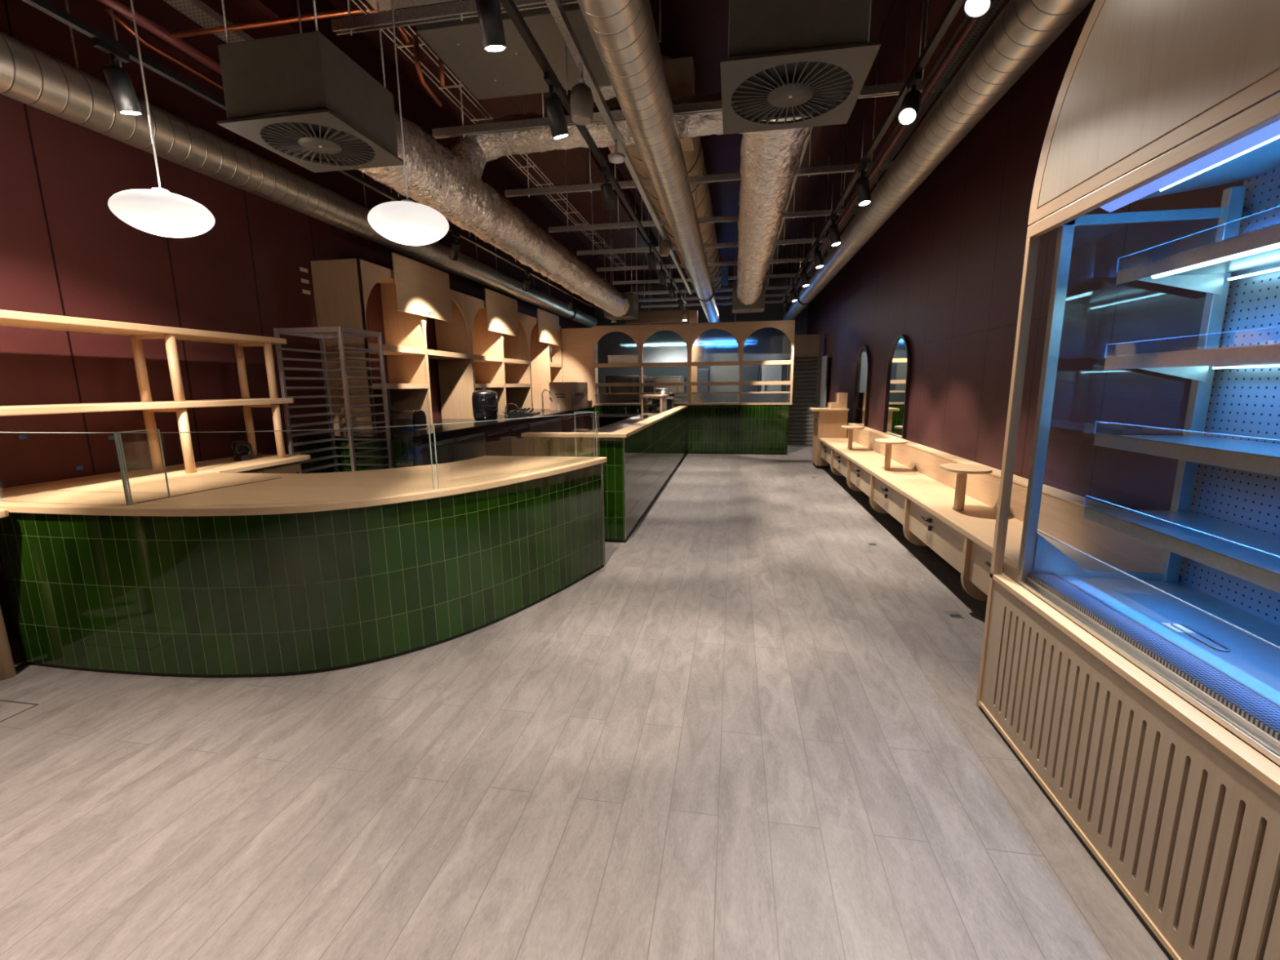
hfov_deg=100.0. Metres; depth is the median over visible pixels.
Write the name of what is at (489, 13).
track spotlight
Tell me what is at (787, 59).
air conditioning unit
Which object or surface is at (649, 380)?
tall cabinet
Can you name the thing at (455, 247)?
track spotlight
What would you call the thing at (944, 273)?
wall
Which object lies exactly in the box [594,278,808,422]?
wall
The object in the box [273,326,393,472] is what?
rack
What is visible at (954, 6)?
track
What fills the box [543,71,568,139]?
track spotlight
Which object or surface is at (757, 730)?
floor
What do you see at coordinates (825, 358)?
service door
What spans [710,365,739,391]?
wall
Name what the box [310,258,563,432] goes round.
shelving unit
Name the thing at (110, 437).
tape mark
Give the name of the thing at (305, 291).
tab
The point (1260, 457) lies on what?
shelf
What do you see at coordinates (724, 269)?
strip
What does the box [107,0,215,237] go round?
pendant lamp
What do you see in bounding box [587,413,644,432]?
countertop
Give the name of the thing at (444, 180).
duct
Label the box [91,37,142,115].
track spotlight
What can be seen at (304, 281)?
tab
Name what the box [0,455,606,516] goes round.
countertop
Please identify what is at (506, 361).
shelf
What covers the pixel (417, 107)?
cable tray
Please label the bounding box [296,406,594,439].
countertop
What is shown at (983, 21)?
cable tray
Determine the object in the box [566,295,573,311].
track spotlight
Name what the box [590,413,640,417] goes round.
countertop
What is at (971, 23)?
pipe
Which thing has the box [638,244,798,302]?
strut
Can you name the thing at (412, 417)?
toaster
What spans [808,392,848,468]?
podium
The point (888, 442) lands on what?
table
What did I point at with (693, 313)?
trim
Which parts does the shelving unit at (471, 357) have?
panel, panel, panel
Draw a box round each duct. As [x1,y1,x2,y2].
[0,0,597,327]
[343,92,742,316]
[577,0,719,322]
[736,115,812,304]
[782,0,1092,319]
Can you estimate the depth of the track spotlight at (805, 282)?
7.50 m
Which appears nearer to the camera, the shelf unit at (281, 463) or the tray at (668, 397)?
the shelf unit at (281, 463)
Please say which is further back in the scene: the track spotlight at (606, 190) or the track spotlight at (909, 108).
the track spotlight at (606, 190)
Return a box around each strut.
[330,0,577,35]
[431,0,953,138]
[504,36,893,197]
[548,121,860,232]
[576,156,831,255]
[596,188,824,271]
[612,217,813,284]
[625,235,803,294]
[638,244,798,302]
[640,262,792,308]
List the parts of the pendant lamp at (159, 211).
lamp shade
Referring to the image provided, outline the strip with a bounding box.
[720,265,728,285]
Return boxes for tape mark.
[18,434,26,439]
[75,466,83,470]
[107,435,114,439]
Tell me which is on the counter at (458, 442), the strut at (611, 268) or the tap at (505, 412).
the tap at (505, 412)
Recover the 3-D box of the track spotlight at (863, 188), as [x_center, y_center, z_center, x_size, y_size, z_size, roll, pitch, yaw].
[1.706,-2.244,4.093,0.114,0.281,0.140,1,10,10]
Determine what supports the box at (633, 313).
hanging from the ceiling
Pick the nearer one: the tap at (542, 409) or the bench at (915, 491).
the bench at (915, 491)
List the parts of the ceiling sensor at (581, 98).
stem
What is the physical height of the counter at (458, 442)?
1.030 m
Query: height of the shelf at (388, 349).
0.065 m
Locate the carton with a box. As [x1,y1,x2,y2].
[548,382,587,410]
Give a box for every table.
[0,508,16,680]
[840,425,864,448]
[875,438,907,470]
[940,462,992,511]
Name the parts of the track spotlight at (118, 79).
arm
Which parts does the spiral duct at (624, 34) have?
hanger rod, hanger rod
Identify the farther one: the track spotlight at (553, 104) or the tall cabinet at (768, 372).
the tall cabinet at (768, 372)
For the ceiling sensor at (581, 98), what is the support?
hanging from the cable tray at (555, 6)
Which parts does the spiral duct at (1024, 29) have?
hanger rod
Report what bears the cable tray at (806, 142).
hanging from the ceiling
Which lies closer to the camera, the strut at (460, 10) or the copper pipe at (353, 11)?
the strut at (460, 10)
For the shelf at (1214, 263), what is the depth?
1.74 m
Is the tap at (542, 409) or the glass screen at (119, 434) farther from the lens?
the tap at (542, 409)
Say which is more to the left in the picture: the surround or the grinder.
the grinder
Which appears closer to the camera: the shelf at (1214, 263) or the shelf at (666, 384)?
the shelf at (1214, 263)
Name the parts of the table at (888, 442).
post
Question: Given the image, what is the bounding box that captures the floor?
[0,440,1168,959]
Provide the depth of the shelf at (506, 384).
9.52 m
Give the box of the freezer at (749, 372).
[741,364,759,391]
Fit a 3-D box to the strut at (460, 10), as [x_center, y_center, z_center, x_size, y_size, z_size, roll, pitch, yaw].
[0.042,-2.942,2.559,3.500,1.100,0.040,1,10,10]
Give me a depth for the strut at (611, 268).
8.84 m
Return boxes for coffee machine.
[650,388,675,413]
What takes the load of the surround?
on the floor
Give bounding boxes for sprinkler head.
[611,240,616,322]
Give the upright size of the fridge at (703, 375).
1.900 m
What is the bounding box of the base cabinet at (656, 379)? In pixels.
[653,376,684,392]
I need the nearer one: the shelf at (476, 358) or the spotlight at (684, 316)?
the shelf at (476, 358)
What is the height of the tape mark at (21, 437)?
0.026 m
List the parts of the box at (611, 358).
lid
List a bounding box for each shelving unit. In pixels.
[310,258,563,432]
[560,320,795,406]
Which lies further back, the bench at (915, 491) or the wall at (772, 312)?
the wall at (772, 312)
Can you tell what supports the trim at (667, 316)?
attached to the trim at (693, 313)
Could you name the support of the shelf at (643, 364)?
attached to the shelving unit at (584, 350)
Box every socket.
[866,542,878,546]
[944,610,964,618]
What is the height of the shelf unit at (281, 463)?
1.913 m
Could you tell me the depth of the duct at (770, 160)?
4.27 m
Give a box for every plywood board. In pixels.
[391,252,452,322]
[484,288,519,337]
[537,308,559,362]
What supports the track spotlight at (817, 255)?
hanging from the track at (954, 6)
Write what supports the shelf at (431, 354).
attached to the shelving unit at (471, 357)
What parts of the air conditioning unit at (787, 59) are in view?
diffuser plate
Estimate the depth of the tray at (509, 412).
9.02 m
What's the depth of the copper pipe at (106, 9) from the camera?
3.55 m
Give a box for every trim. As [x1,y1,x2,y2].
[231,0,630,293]
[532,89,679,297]
[625,309,690,324]
[689,310,697,392]
[764,125,822,290]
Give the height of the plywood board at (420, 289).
0.615 m
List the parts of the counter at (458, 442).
door, handle, door, handle, door, handle, door, handle, door, handle, door, door, door, door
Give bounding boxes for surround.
[975,0,1279,959]
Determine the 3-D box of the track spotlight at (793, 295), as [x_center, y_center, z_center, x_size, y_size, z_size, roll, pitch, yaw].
[2.550,-3.102,8.895,0.119,0.281,0.140,1,10,10]
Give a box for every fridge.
[697,368,709,391]
[1016,120,1279,767]
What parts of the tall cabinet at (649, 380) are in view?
door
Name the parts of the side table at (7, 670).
leg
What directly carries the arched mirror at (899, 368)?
attached to the wall at (944, 273)
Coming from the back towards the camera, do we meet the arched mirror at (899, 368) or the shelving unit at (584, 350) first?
the shelving unit at (584, 350)
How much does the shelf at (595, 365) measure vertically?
0.080 m
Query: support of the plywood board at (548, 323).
attached to the shelving unit at (471, 357)
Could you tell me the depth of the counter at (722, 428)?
11.58 m
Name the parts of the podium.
door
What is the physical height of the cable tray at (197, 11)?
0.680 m
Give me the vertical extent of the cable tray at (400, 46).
0.010 m
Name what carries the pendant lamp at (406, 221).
hanging from the ceiling
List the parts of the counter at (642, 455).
corner trim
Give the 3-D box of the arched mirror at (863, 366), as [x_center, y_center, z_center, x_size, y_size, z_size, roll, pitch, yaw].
[3.657,-1.563,8.852,0.043,1.280,0.920,1,10,10]
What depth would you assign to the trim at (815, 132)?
7.14 m
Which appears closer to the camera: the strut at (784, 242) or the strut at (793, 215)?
the strut at (793, 215)
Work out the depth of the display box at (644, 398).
9.59 m
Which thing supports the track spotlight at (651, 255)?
hanging from the track at (509, 6)
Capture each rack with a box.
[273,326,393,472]
[786,334,820,444]
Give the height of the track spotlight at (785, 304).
0.277 m
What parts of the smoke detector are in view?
stem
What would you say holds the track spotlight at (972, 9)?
hanging from the track at (954, 6)
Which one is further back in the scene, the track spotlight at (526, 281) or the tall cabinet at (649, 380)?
the tall cabinet at (649, 380)
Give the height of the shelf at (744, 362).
0.080 m
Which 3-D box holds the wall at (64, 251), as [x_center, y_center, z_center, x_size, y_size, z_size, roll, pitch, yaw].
[-3.181,-2.023,7.308,0.120,4.500,20.200,1,10,10]
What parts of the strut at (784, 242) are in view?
drop rod, drop rod, drop rod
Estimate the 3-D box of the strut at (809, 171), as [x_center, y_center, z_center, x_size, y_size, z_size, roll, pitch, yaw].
[0.561,-3.394,5.088,3.950,1.100,0.040,1,10,10]
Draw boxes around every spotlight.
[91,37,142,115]
[448,231,460,260]
[475,0,506,52]
[521,271,530,291]
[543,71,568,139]
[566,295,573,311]
[600,166,615,210]
[646,243,656,270]
[657,262,666,284]
[668,279,675,298]
[677,293,684,310]
[682,313,687,320]
[782,295,788,311]
[790,283,797,302]
[800,264,808,287]
[813,241,823,268]
[828,213,840,246]
[855,162,871,206]
[897,71,921,125]
[963,0,993,18]
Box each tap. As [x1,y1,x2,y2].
[502,403,518,417]
[541,389,550,410]
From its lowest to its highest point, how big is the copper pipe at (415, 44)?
0.295 m
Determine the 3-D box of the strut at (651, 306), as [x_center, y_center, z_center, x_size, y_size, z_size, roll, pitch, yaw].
[1.968,-4.830,13.121,3.950,1.100,0.040,1,10,10]
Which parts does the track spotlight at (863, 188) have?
arm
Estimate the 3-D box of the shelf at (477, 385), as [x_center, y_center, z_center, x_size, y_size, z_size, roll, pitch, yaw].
[-2.620,-1.493,8.498,0.545,0.060,1.065,1,10,10]
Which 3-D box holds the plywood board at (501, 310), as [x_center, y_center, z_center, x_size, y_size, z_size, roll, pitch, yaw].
[-2.249,-2.702,8.755,0.050,0.615,1.220,1,10,10]
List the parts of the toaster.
lever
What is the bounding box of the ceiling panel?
[365,0,611,99]
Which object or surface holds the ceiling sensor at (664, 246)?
hanging from the cable tray at (555, 6)
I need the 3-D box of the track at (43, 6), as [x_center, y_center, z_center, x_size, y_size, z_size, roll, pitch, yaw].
[-2.188,-2.593,4.507,0.036,0.340,13.900,1,10,10]
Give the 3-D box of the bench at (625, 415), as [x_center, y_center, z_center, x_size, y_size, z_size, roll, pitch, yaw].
[-0.484,-1.065,11.693,1.050,1.031,0.590,1,10,10]
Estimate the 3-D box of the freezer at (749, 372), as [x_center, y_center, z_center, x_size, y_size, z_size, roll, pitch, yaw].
[2.921,-2.052,14.301,0.440,2.000,0.750,1,10,10]
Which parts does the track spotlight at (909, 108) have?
arm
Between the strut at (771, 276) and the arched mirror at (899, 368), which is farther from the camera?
the strut at (771, 276)
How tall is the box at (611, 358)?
0.174 m
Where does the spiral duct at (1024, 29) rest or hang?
hanging from the strut at (767, 287)
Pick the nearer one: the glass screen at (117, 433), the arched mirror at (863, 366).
the glass screen at (117, 433)
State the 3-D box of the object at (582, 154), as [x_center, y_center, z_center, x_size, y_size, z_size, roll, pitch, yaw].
[-0.580,-3.978,6.503,0.180,0.420,20.200,1,10,10]
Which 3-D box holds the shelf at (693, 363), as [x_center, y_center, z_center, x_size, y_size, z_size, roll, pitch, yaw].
[1.611,-2.498,11.526,1.034,0.080,0.264,1,10,10]
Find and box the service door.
[819,355,828,407]
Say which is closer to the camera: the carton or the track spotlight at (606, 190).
the track spotlight at (606, 190)
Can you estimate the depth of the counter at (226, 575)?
2.86 m
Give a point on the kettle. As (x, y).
(484, 402)
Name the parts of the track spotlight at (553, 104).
arm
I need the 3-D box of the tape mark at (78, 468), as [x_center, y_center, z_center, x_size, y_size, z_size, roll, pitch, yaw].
[-3.788,-0.081,3.628,0.002,0.026,0.036,1,10,10]
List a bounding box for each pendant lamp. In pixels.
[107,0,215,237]
[367,0,448,245]
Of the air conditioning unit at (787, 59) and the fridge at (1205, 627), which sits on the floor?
the fridge at (1205, 627)
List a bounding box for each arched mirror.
[852,345,871,426]
[882,334,911,438]
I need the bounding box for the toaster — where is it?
[388,409,426,429]
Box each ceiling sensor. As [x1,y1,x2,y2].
[569,62,593,125]
[659,239,670,257]
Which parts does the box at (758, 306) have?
hanger rod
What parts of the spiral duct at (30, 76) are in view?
hanger rod, hanger rod, hanger rod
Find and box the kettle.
[471,387,497,420]
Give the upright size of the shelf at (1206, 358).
0.050 m
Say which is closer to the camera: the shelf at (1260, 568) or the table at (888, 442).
the shelf at (1260, 568)
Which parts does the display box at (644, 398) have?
frame post, frame rail, frame rail, frame post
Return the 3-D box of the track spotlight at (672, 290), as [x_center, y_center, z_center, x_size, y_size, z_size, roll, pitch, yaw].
[0.501,-3.004,8.456,0.092,0.282,0.156,7,12,35]
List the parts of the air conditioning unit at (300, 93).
hanger rod, hanger rod, diffuser plate, hanger rod, hanger rod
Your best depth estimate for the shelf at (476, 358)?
8.53 m
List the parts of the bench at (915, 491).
drawer, drawer, drawer, drawer, drawer, drawer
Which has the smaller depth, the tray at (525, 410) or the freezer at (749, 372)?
the tray at (525, 410)
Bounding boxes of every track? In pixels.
[21,0,592,306]
[499,0,686,303]
[782,0,964,300]
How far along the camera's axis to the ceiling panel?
3.26 m
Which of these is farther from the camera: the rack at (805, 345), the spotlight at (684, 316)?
the rack at (805, 345)
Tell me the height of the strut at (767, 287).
1.100 m
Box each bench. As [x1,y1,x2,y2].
[590,407,640,430]
[818,422,1164,601]
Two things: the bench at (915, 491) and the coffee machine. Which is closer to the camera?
the bench at (915, 491)
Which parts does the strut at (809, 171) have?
drop rod, drop rod, drop rod, drop rod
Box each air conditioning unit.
[216,0,406,173]
[720,0,881,134]
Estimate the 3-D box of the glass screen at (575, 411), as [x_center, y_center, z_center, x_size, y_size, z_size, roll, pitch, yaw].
[-0.444,-0.362,4.306,0.158,0.368,0.010,1,10,10]
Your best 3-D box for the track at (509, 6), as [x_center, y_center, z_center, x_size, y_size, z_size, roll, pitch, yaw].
[-0.247,-2.554,4.174,0.036,0.340,13.900,1,10,10]
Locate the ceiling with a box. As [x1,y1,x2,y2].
[200,0,1008,285]
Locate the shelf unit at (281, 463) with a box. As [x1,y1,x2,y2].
[0,309,311,474]
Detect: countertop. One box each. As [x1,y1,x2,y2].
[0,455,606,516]
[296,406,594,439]
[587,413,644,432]
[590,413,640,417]
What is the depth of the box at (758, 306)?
9.96 m
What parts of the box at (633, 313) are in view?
hanger rod, hanger rod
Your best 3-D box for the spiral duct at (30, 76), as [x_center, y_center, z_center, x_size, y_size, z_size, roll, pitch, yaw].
[-2.653,-3.428,6.552,0.322,1.479,16.000,1,10,10]
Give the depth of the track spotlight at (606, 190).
4.12 m
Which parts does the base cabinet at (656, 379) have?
door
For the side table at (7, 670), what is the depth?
2.83 m
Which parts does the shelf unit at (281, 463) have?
post, shelf, shelf, cross rail, post, cross rail, post, post, cable coil, post, post, cross rail, door, cross rail, post, post, door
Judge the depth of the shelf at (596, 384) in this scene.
11.84 m
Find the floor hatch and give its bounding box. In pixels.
[0,699,37,722]
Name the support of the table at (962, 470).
on the bench at (915, 491)
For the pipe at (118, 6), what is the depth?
3.34 m
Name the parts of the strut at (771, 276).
drop rod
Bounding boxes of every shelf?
[367,342,426,355]
[371,383,428,389]
[426,349,471,359]
[472,354,503,362]
[475,383,504,387]
[503,358,528,364]
[505,383,530,386]
[550,363,561,367]
[593,363,639,367]
[594,382,639,386]
[640,361,688,367]
[641,382,688,386]
[690,360,739,366]
[690,382,738,385]
[741,381,791,385]
[742,360,792,365]
[1083,506,1279,593]
[1093,432,1279,476]
[1103,343,1279,369]
[1115,222,1279,284]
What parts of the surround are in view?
corner post, rail, slotted panel, sill, arch panel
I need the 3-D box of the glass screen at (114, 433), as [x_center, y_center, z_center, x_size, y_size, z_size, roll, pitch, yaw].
[-3.008,-0.061,2.752,0.822,0.368,0.030,1,10,10]
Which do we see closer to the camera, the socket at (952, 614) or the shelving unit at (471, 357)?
the socket at (952, 614)
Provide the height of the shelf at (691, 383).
0.075 m
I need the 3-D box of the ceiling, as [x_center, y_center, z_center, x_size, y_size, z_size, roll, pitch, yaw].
[0.034,-4.222,6.352,6.690,0.100,20.200,1,10,10]
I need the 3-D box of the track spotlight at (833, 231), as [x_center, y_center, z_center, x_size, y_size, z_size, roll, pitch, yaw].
[1.925,-2.460,5.305,0.124,0.282,0.140,1,10,10]
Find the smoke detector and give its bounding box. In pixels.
[608,138,625,164]
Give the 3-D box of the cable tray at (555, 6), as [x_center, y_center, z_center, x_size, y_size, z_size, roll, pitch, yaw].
[0.234,-3.030,6.376,0.045,0.100,9.500,1,10,10]
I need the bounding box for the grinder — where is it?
[669,392,675,396]
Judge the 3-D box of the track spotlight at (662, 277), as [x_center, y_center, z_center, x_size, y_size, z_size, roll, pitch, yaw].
[0.297,-2.796,7.292,0.092,0.282,0.156,7,12,35]
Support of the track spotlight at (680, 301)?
hanging from the track at (509, 6)
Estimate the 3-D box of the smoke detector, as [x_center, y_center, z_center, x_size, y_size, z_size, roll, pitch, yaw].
[-0.178,-2.482,4.051,0.130,0.160,0.130,1,10,10]
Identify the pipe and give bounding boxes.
[97,0,222,75]
[103,6,503,251]
[169,6,410,43]
[412,26,442,106]
[438,56,444,87]
[788,17,979,300]
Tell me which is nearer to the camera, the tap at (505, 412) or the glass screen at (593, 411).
the glass screen at (593, 411)
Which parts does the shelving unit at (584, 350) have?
panel, post, rail, reeded pane, pane, post, reeded pane, rail, pane, post, sill, panel, rail, pane, reeded pane, post, pane, rail, reeded pane, post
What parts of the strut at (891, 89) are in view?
drop rod, drop rod, drop rod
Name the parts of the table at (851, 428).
post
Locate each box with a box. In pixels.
[604,233,638,319]
[607,355,638,363]
[639,394,667,418]
[732,235,765,313]
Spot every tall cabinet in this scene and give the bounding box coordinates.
[646,377,686,392]
[760,364,782,391]
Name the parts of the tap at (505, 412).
spout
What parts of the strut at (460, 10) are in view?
drop rod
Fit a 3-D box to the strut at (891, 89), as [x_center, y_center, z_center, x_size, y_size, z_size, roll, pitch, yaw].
[0.330,-3.159,3.769,3.950,1.100,0.040,1,10,10]
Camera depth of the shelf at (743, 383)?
11.30 m
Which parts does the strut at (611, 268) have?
drop rod, drop rod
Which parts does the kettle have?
control panel, lid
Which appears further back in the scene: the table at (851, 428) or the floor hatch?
the table at (851, 428)
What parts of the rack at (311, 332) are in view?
rail, rail, rail, rail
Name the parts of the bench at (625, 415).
leg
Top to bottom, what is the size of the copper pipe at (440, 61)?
0.380 m
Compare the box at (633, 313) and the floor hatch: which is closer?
the floor hatch
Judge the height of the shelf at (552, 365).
0.065 m
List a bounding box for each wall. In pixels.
[0,0,595,639]
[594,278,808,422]
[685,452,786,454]
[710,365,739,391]
[803,0,1244,511]
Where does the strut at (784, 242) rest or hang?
hanging from the ceiling
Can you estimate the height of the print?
0.060 m
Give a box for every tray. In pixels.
[163,0,254,43]
[351,0,626,266]
[506,407,540,414]
[506,411,540,414]
[544,0,692,294]
[606,54,720,293]
[650,396,675,399]
[767,126,813,271]
[796,0,1004,285]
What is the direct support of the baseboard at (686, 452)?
attached to the counter at (722, 428)
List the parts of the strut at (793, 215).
drop rod, drop rod, drop rod, drop rod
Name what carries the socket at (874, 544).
on the floor
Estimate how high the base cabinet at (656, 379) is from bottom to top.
0.600 m
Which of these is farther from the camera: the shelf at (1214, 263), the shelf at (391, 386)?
the shelf at (391, 386)
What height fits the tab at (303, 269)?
0.036 m
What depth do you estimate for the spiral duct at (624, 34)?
3.10 m
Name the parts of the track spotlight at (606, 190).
arm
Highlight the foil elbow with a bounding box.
[570,85,616,102]
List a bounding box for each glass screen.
[0,431,128,505]
[115,424,434,505]
[118,429,170,504]
[432,411,598,488]
[574,411,595,457]
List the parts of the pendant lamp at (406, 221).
lamp shade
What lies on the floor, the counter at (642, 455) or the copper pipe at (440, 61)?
the counter at (642, 455)
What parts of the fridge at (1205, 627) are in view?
post, rail, rail, rail, light trim, panel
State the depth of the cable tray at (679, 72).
5.39 m
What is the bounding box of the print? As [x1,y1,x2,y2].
[575,392,583,395]
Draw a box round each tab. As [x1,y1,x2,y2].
[299,266,307,272]
[301,278,309,284]
[302,288,310,294]
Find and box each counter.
[0,455,606,678]
[296,406,594,473]
[520,405,688,542]
[595,404,789,453]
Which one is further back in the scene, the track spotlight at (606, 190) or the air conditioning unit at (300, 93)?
the track spotlight at (606, 190)
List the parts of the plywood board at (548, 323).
panel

